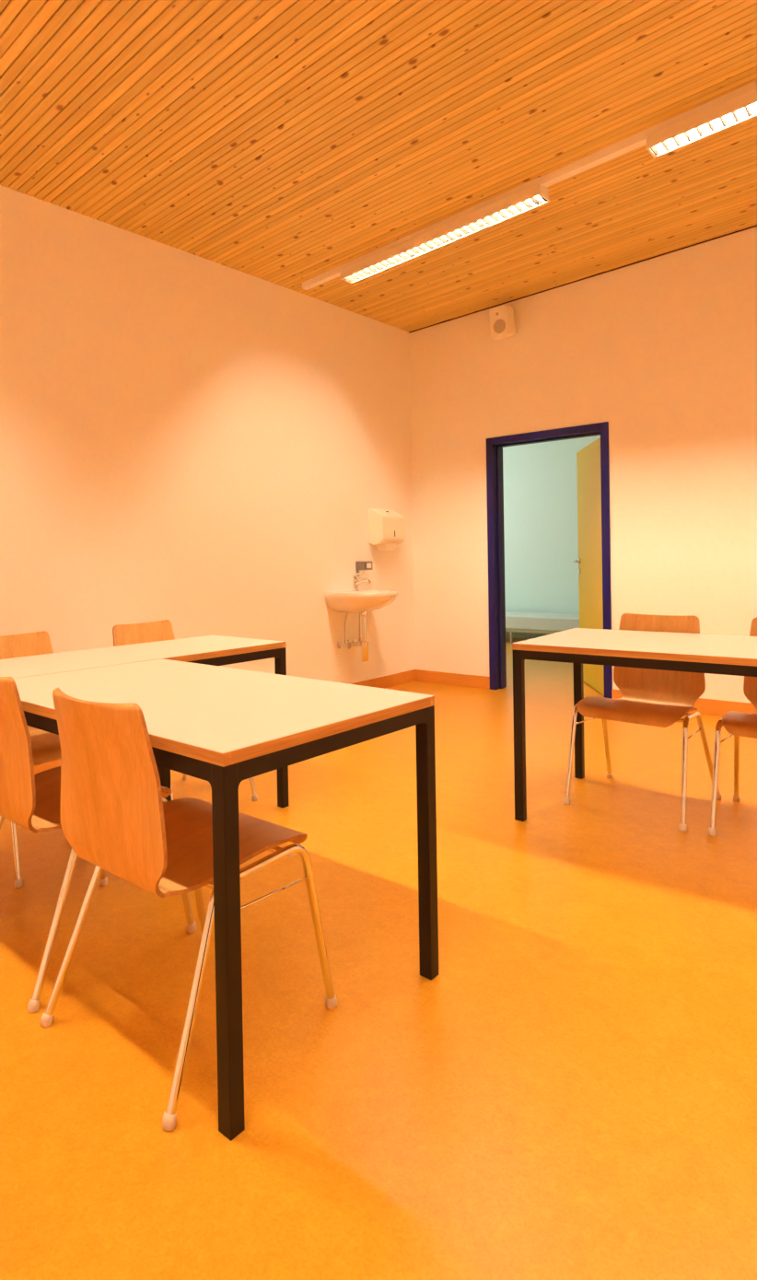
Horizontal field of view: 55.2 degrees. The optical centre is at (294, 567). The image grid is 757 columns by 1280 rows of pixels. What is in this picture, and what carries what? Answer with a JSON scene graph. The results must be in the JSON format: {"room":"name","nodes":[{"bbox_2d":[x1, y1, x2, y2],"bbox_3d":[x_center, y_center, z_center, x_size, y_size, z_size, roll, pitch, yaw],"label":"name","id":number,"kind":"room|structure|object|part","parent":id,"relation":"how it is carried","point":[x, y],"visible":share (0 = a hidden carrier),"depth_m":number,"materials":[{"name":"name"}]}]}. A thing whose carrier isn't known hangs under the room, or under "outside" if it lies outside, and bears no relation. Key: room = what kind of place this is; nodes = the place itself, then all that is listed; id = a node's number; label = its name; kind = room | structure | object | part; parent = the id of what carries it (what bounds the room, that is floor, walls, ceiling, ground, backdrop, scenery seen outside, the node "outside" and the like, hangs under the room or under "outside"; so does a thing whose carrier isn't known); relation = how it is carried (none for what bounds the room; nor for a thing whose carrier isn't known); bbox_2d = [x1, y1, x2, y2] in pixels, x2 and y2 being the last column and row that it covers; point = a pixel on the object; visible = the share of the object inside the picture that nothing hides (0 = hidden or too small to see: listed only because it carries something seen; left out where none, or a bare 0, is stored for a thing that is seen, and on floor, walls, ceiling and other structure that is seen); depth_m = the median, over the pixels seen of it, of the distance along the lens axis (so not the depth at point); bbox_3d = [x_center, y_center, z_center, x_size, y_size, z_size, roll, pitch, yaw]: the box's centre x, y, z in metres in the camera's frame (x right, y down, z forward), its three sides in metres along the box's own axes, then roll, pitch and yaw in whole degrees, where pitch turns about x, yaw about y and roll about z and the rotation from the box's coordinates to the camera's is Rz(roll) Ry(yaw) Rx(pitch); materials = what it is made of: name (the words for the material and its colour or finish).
{"room":"classroom","nodes":[
{"label":"classroom","id":0,"kind":"room"},
{"bbox_2d":[0,185,415,684],"bbox_3d":[-1.418,-0.661,3.886,0.200,3.500,7.100,-1,1,43],"label":"wall","id":1,"kind":"structure","parent":0,"point":[202,446],"depth_m":4.54,"materials":[{"name":"paint"}]},
{"bbox_2d":[33,669,416,774],"bbox_3d":[-1.242,1.034,3.904,0.012,0.104,6.900,-1,1,43],"label":"baseboard","id":2,"kind":"structure","parent":1,"relation":"attached to","point":[405,677],"depth_m":6.06,"materials":[{"name":"brown wood"}]},
{"bbox_2d":[325,571,398,662],"bbox_3d":[0.581,0.385,5.588,0.426,0.708,0.548,-1,1,43],"label":"washbasin","id":3,"kind":"object","parent":1,"relation":"attached to","point":[355,600],"visible":1,"depth_m":5.51,"materials":[{"name":"white ceramic"}]},
{"bbox_3d":[0.420,0.610,5.585,0.030,0.048,0.050,-1,1,43],"label":"valve knob","id":4,"kind":"part","parent":3,"relation":"part of","materials":[{"name":"metal"}]},
{"bbox_2d":[351,571,371,591],"bbox_3d":[0.527,0.109,5.630,0.177,0.156,0.052,-1,1,43],"label":"faucet","id":5,"kind":"object","parent":3,"relation":"on","point":[355,582],"depth_m":5.65,"materials":[{"name":"silver metal"}]},
{"bbox_2d":[325,589,398,612],"bbox_3d":[0.579,0.271,5.587,0.426,0.168,0.548,-1,1,43],"label":"basin","id":6,"kind":"object","parent":3,"relation":"in","point":[355,600],"depth_m":5.45,"materials":[{"name":"white ceramic"}]},
{"bbox_2d":[355,560,372,577],"bbox_3d":[0.570,0.014,5.825,0.092,0.130,0.124,-1,1,43],"label":"wall outlet","id":7,"kind":"object","parent":1,"relation":"attached to","point":[360,566],"visible":0.98,"depth_m":5.79,"materials":[{"name":"white plastic"}]},
{"bbox_2d":[368,508,405,550],"bbox_3d":[0.777,-0.317,6.007,0.152,0.356,0.324,-1,1,43],"label":"paper towel dispenser","id":8,"kind":"object","parent":1,"relation":"attached to","point":[386,527],"visible":1,"depth_m":5.92,"materials":[{"name":"beige plastic"}]},
{"bbox_3d":[0.832,-0.328,5.959,0.004,0.168,0.292,-1,1,43],"label":"panel","id":9,"kind":"part","parent":8,"relation":"part of","materials":[{"name":"beige plastic"}]},
{"bbox_2d":[359,570,366,577],"bbox_3d":[0.553,0.051,5.809,0.060,0.057,0.060,-1,1,43],"label":"handle","id":10,"kind":"object","parent":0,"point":[364,575],"depth_m":5.79,"materials":[{"name":"silver metal"}]},
{"bbox_2d":[0,636,756,1279],"bbox_3d":[0.870,1.098,4.954,8.100,0.120,11.700,-1,1,43],"label":"floor","id":11,"kind":"structure","parent":0,"point":[571,1094],"depth_m":1.66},
{"bbox_2d":[0,630,61,888],"bbox_3d":[-0.989,0.684,2.800,0.551,0.822,0.500,-1,1,42],"label":"chair","id":12,"kind":"object","parent":11,"relation":"on","point":[45,746],"visible":0.27,"depth_m":2.93,"materials":[{"name":"brown wood"}]},
{"bbox_3d":[-0.990,0.873,2.498,0.022,0.424,0.144,-2,1,-42],"label":"leg","id":13,"kind":"part","parent":12,"relation":"part of","materials":[{"name":"silver metal"}]},
{"bbox_3d":[-1.160,0.483,2.949,0.099,0.416,0.399,-1,1,42],"label":"backrest","id":14,"kind":"part","parent":12,"relation":"part of","materials":[{"name":"brown wood"}]},
{"bbox_3d":[-0.969,0.670,2.782,0.415,0.056,0.428,-1,1,42],"label":"seat","id":15,"kind":"part","parent":12,"relation":"part of","materials":[{"name":"brown wood"}]},
{"bbox_2d":[0,676,196,1012],"bbox_3d":[-0.665,0.685,2.102,0.500,0.822,0.551,-1,1,43],"label":"chair","id":16,"kind":"object","parent":11,"relation":"on","point":[31,801],"visible":0.55,"depth_m":1.85,"materials":[{"name":"brown wood"}]},
{"bbox_3d":[-0.921,0.884,2.144,0.208,0.410,0.028,-1,1,-39],"label":"leg","id":17,"kind":"part","parent":16,"relation":"part of","materials":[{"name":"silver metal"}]},
{"bbox_3d":[-0.822,0.487,1.933,0.399,0.416,0.099,-1,1,43],"label":"backrest","id":18,"kind":"part","parent":16,"relation":"part of","materials":[{"name":"brown wood"}]},
{"bbox_3d":[-0.599,0.881,1.849,0.028,0.410,0.208,-1,1,34],"label":"leg","id":19,"kind":"part","parent":16,"relation":"part of","materials":[{"name":"silver metal"}]},
{"bbox_3d":[-0.647,0.671,2.121,0.428,0.056,0.415,-1,1,43],"label":"seat","id":20,"kind":"part","parent":16,"relation":"part of","materials":[{"name":"brown wood"}]},
{"bbox_3d":[-0.695,0.869,2.406,0.022,0.424,0.144,-1,1,36],"label":"leg","id":21,"kind":"part","parent":16,"relation":"part of","materials":[{"name":"silver metal"}]},
{"bbox_3d":[-0.358,0.866,2.096,0.144,0.424,0.022,-2,1,-41],"label":"leg","id":22,"kind":"part","parent":16,"relation":"part of","materials":[{"name":"silver metal"}]},
{"bbox_2d":[0,635,288,808],"bbox_3d":[-0.731,0.717,2.832,0.500,0.740,1.504,-1,1,43],"label":"table","id":23,"kind":"object","parent":11,"relation":"on","point":[214,650],"visible":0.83,"depth_m":2.94,"materials":[{"name":"beige laminate"}]},
{"bbox_3d":[-0.568,0.397,2.670,0.035,0.051,1.430,-1,1,43],"label":"apron rail","id":24,"kind":"part","parent":23,"relation":"part of","materials":[{"name":"black metal"}]},
{"bbox_3d":[-0.058,0.714,3.206,0.037,0.714,0.037,-1,1,43],"label":"leg","id":25,"kind":"part","parent":23,"relation":"part of","materials":[{"name":"black metal"}]},
{"bbox_2d":[112,619,257,801],"bbox_3d":[-0.542,0.672,3.286,0.551,0.822,0.500,-1,1,41],"label":"chair","id":26,"kind":"object","parent":11,"relation":"on","point":[122,634],"visible":0.12,"depth_m":3.44,"materials":[{"name":"brown wood"}]},
{"bbox_3d":[-0.717,0.470,3.432,0.099,0.416,0.399,-1,1,41],"label":"backrest","id":27,"kind":"part","parent":26,"relation":"part of","materials":[{"name":"brown wood"}]},
{"bbox_3d":[-0.537,0.860,2.983,0.022,0.424,0.144,-2,1,-43],"label":"leg","id":28,"kind":"part","parent":26,"relation":"part of","materials":[{"name":"silver metal"}]},
{"bbox_3d":[-0.238,0.852,3.330,0.144,0.424,0.022,-1,1,35],"label":"leg","id":29,"kind":"part","parent":26,"relation":"part of","materials":[{"name":"silver metal"}]},
{"bbox_2d":[40,686,337,1130],"bbox_3d":[-0.267,0.682,1.729,0.500,0.822,0.551,-1,1,42],"label":"chair","id":30,"kind":"object","parent":11,"relation":"on","point":[114,817],"visible":0.91,"depth_m":1.56,"materials":[{"name":"brown wood"}]},
{"bbox_3d":[-0.522,0.881,1.770,0.208,0.410,0.028,-1,1,-39],"label":"leg","id":31,"kind":"part","parent":30,"relation":"part of","materials":[{"name":"silver metal"}]},
{"bbox_3d":[-0.422,0.483,1.560,0.399,0.416,0.099,-1,1,42],"label":"backrest","id":32,"kind":"part","parent":30,"relation":"part of","materials":[{"name":"brown wood"}]},
{"bbox_3d":[-0.199,0.878,1.476,0.028,0.410,0.208,-1,1,34],"label":"leg","id":33,"kind":"part","parent":30,"relation":"part of","materials":[{"name":"silver metal"}]},
{"bbox_3d":[-0.298,0.865,2.033,0.022,0.424,0.144,-1,1,36],"label":"leg","id":34,"kind":"part","parent":30,"relation":"part of","materials":[{"name":"silver metal"}]},
{"bbox_3d":[-0.249,0.667,1.748,0.428,0.056,0.415,-1,1,42],"label":"seat","id":35,"kind":"part","parent":30,"relation":"part of","materials":[{"name":"brown wood"}]},
{"bbox_3d":[-0.080,0.671,1.615,0.176,0.035,0.021,-2,1,-43],"label":"rail","id":36,"kind":"part","parent":30,"relation":"part of","materials":[{"name":"silver metal"}]},
{"bbox_3d":[-0.072,0.746,1.616,0.300,0.009,0.007,-2,1,-44],"label":"stacking rod","id":37,"kind":"part","parent":30,"relation":"part of","materials":[{"name":"silver metal"}]},
{"bbox_3d":[0.041,0.862,1.724,0.144,0.424,0.022,-2,1,-42],"label":"leg","id":38,"kind":"part","parent":30,"relation":"part of","materials":[{"name":"silver metal"}]},
{"bbox_2d":[13,658,438,1140],"bbox_3d":[-0.310,0.717,2.033,1.195,0.740,0.733,-1,1,43],"label":"table","id":39,"kind":"object","parent":11,"relation":"on","point":[223,727],"visible":0.89,"depth_m":1.71,"materials":[{"name":"beige laminate"}]},
{"bbox_3d":[-0.555,0.406,1.777,1.121,0.051,0.035,-1,1,43],"label":"apron rail","id":40,"kind":"part","parent":39,"relation":"part of","materials":[{"name":"black metal"}]},
{"bbox_3d":[-0.492,0.727,2.683,0.037,0.714,0.037,-1,1,43],"label":"leg","id":41,"kind":"part","parent":39,"relation":"part of","materials":[{"name":"black metal"}]},
{"bbox_3d":[-0.128,0.733,1.382,0.037,0.714,0.037,-1,1,43],"label":"leg","id":42,"kind":"part","parent":39,"relation":"part of","materials":[{"name":"black metal"}]},
{"bbox_3d":[0.105,0.395,1.632,0.035,0.051,0.659,-1,1,43],"label":"apron rail","id":43,"kind":"part","parent":39,"relation":"part of","materials":[{"name":"black metal"}]},
{"bbox_3d":[0.349,0.720,1.888,0.037,0.714,0.037,-1,1,43],"label":"leg","id":44,"kind":"part","parent":39,"relation":"part of","materials":[{"name":"black metal"}]},
{"bbox_2d":[505,611,579,643],"bbox_3d":[3.190,0.776,9.034,2.300,0.360,0.620,-1,1,43],"label":"bench","id":45,"kind":"object","parent":11,"relation":"on","point":[536,622],"visible":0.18,"depth_m":8.85,"materials":[{"name":"plastic"}]},
{"bbox_3d":[2.751,0.884,9.088,0.036,0.160,0.036,-1,1,43],"label":"leg","id":46,"kind":"part","parent":45,"relation":"part of","materials":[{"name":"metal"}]},
{"bbox_3d":[3.190,0.781,9.034,2.240,0.050,0.560,-1,1,43],"label":"bench frame","id":47,"kind":"part","parent":45,"relation":"part of","materials":[{"name":"metal"}]},
{"bbox_2d":[512,628,756,821],"bbox_3d":[1.695,0.673,2.830,1.400,0.740,0.761,-1,1,40],"label":"table","id":48,"kind":"object","parent":11,"relation":"on","point":[701,653],"visible":0.98,"depth_m":2.92,"materials":[{"name":"beige laminate"}]},
{"bbox_3d":[0.941,0.698,2.993,0.037,0.714,0.037,-1,1,40],"label":"leg","id":49,"kind":"part","parent":48,"relation":"part of","materials":[{"name":"black metal"}]},
{"bbox_3d":[1.409,0.684,3.546,0.037,0.714,0.037,-1,1,40],"label":"leg","id":50,"kind":"part","parent":48,"relation":"part of","materials":[{"name":"black metal"}]},
{"bbox_3d":[1.456,0.362,2.550,1.326,0.051,0.035,-1,1,40],"label":"apron rail","id":51,"kind":"part","parent":48,"relation":"part of","materials":[{"name":"black metal"}]},
{"bbox_2d":[563,613,721,831],"bbox_3d":[1.552,0.635,3.195,0.500,0.822,0.551,0,1,44],"label":"chair","id":52,"kind":"object","parent":11,"relation":"on","point":[660,698],"visible":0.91,"depth_m":3.24,"materials":[{"name":"brown wood"}]},
{"bbox_3d":[1.252,0.826,3.214,0.144,0.424,0.022,-1,1,-40],"label":"leg","id":53,"kind":"part","parent":52,"relation":"part of","materials":[{"name":"silver metal"}]},
{"bbox_3d":[1.365,0.704,3.316,0.300,0.009,0.007,-2,1,-42],"label":"stacking rod","id":54,"kind":"part","parent":52,"relation":"part of","materials":[{"name":"silver metal"}]},
{"bbox_3d":[1.501,0.828,3.454,0.028,0.410,0.208,-1,1,36],"label":"leg","id":55,"kind":"part","parent":52,"relation":"part of","materials":[{"name":"silver metal"}]},
{"bbox_3d":[1.533,0.621,3.176,0.428,0.056,0.415,0,1,44],"label":"seat","id":56,"kind":"part","parent":52,"relation":"part of","materials":[{"name":"brown wood"}]},
{"bbox_3d":[1.706,0.427,3.355,0.399,0.416,0.099,0,1,44],"label":"backrest","id":57,"kind":"part","parent":52,"relation":"part of","materials":[{"name":"brown wood"}]},
{"bbox_3d":[1.580,0.823,2.894,0.022,0.424,0.144,-1,1,38],"label":"leg","id":58,"kind":"part","parent":52,"relation":"part of","materials":[{"name":"silver metal"}]},
{"bbox_3d":[1.676,0.626,3.015,0.021,0.035,0.176,-1,1,39],"label":"rail","id":59,"kind":"part","parent":52,"relation":"part of","materials":[{"name":"silver metal"}]},
{"bbox_3d":[1.678,0.701,3.010,0.007,0.009,0.300,-1,1,41],"label":"stacking rod","id":60,"kind":"part","parent":52,"relation":"part of","materials":[{"name":"silver metal"}]},
{"bbox_3d":[1.814,0.825,3.149,0.208,0.410,0.028,-1,1,-37],"label":"leg","id":61,"kind":"part","parent":52,"relation":"part of","materials":[{"name":"silver metal"}]},
{"bbox_2d":[708,616,756,836],"bbox_3d":[1.976,0.630,2.837,0.500,0.822,0.551,-1,1,41],"label":"chair","id":62,"kind":"object","parent":11,"relation":"on","point":[738,724],"visible":0.99,"depth_m":2.83,"materials":[{"name":"brown wood"}]},
{"bbox_3d":[1.675,0.822,2.837,0.144,0.424,0.022,-2,1,-43],"label":"leg","id":63,"kind":"part","parent":62,"relation":"part of","materials":[{"name":"silver metal"}]},
{"bbox_3d":[1.782,0.700,2.946,0.007,0.009,0.300,0,1,44],"label":"stacking rod","id":64,"kind":"part","parent":62,"relation":"part of","materials":[{"name":"silver metal"}]},
{"bbox_3d":[1.909,0.824,3.092,0.028,0.410,0.208,-1,1,32],"label":"leg","id":65,"kind":"part","parent":62,"relation":"part of","materials":[{"name":"silver metal"}]},
{"bbox_3d":[1.958,0.617,2.817,0.428,0.056,0.415,-1,1,41],"label":"seat","id":66,"kind":"part","parent":62,"relation":"part of","materials":[{"name":"brown wood"}]},
{"bbox_3d":[2.120,0.423,3.006,0.399,0.416,0.099,-1,1,41],"label":"backrest","id":67,"kind":"part","parent":62,"relation":"part of","materials":[{"name":"brown wood"}]},
{"bbox_2d":[0,0,756,331],"bbox_3d":[0.424,-2.102,2.382,5.299,0.432,7.618,-1,1,44],"label":"ceiling","id":68,"kind":"structure","parent":0,"point":[286,144],"depth_m":3.35,"materials":[{"name":"brown wood"}]},
{"bbox_2d":[302,80,756,290],"bbox_3d":[1.608,-2.119,3.662,4.299,0.202,0.057,0,1,44],"label":"rail","id":69,"kind":"object","parent":68,"relation":"attached to","point":[634,142],"visible":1,"depth_m":3.78,"materials":[{"name":"white metal"}]},
{"bbox_2d":[339,182,549,283],"bbox_3d":[0.857,-2.018,4.398,1.422,0.121,0.126,0,1,44],"label":"ceiling lamp","id":70,"kind":"object","parent":69,"relation":"attached to","point":[534,196],"visible":1,"depth_m":4.30,"materials":[{"name":"white metal"}]},
{"bbox_2d":[645,88,756,158],"bbox_3d":[2.258,-2.101,3.030,1.422,0.121,0.126,0,1,44],"label":"ceiling lamp","id":71,"kind":"object","parent":69,"relation":"attached to","point":[741,108],"visible":1,"depth_m":3.35,"materials":[{"name":"white metal"}]},
{"bbox_2d":[502,435,600,638],"bbox_3d":[3.644,-0.804,9.248,5.500,3.500,0.150,-1,1,43],"label":"wall","id":72,"kind":"structure","parent":0,"point":[541,479],"depth_m":9.49,"materials":[{"name":"paint"}]},
{"bbox_2d":[409,226,756,703],"bbox_3d":[2.870,-0.749,4.934,5.100,3.500,0.170,-1,1,42],"label":"wall","id":73,"kind":"structure","parent":0,"point":[661,350],"depth_m":5.21,"materials":[{"name":"paint"}]},
{"bbox_2d":[488,304,515,339],"bbox_3d":[1.687,-1.951,5.733,0.199,0.245,0.170,-2,1,-40],"label":"wall speaker","id":74,"kind":"object","parent":73,"relation":"attached to","point":[502,318],"visible":1,"depth_m":5.67,"materials":[{"name":"beige plastic"}]},
{"bbox_2d":[493,318,505,333],"bbox_3d":[1.625,-1.915,5.680,0.010,0.110,0.110,-12,7,-40],"label":"grille","id":75,"kind":"object","parent":74,"relation":"attached to","point":[499,324],"depth_m":5.67,"materials":[{"name":"grey plastic"}]},
{"bbox_2d":[486,421,612,698],"bbox_3d":[2.035,-0.034,5.695,0.980,2.086,0.214,-1,1,43],"label":"door frame","id":76,"kind":"structure","parent":73,"relation":"attached to","point":[494,475],"depth_m":5.91,"materials":[{"name":"blue paint"}]},
{"bbox_2d":[408,224,756,333],"bbox_3d":[2.783,-2.216,4.852,4.700,0.194,0.012,-1,1,42],"label":"trim","id":77,"kind":"structure","parent":73,"relation":"attached to","point":[755,225],"depth_m":5.34,"materials":[{"name":"wood"}]},
{"bbox_2d":[415,669,755,716],"bbox_3d":[2.845,0.951,4.879,4.688,0.104,0.012,-1,1,42],"label":"baseboard","id":78,"kind":"structure","parent":73,"relation":"attached to","point":[708,706],"depth_m":5.97,"materials":[{"name":"brown wood"}]},
{"bbox_2d":[571,437,604,695],"bbox_3d":[2.466,-0.013,5.913,0.169,2.008,0.898,-1,1,10],"label":"door","id":79,"kind":"structure","parent":73,"relation":"in","point":[589,561],"depth_m":5.91,"materials":[{"name":"yellow paint"}]},
{"bbox_3d":[2.470,-0.054,6.256,0.064,0.050,0.150,-1,1,10],"label":"handle","id":80,"kind":"part","parent":79,"relation":"part of","materials":[{"name":"metal"}]}
]}

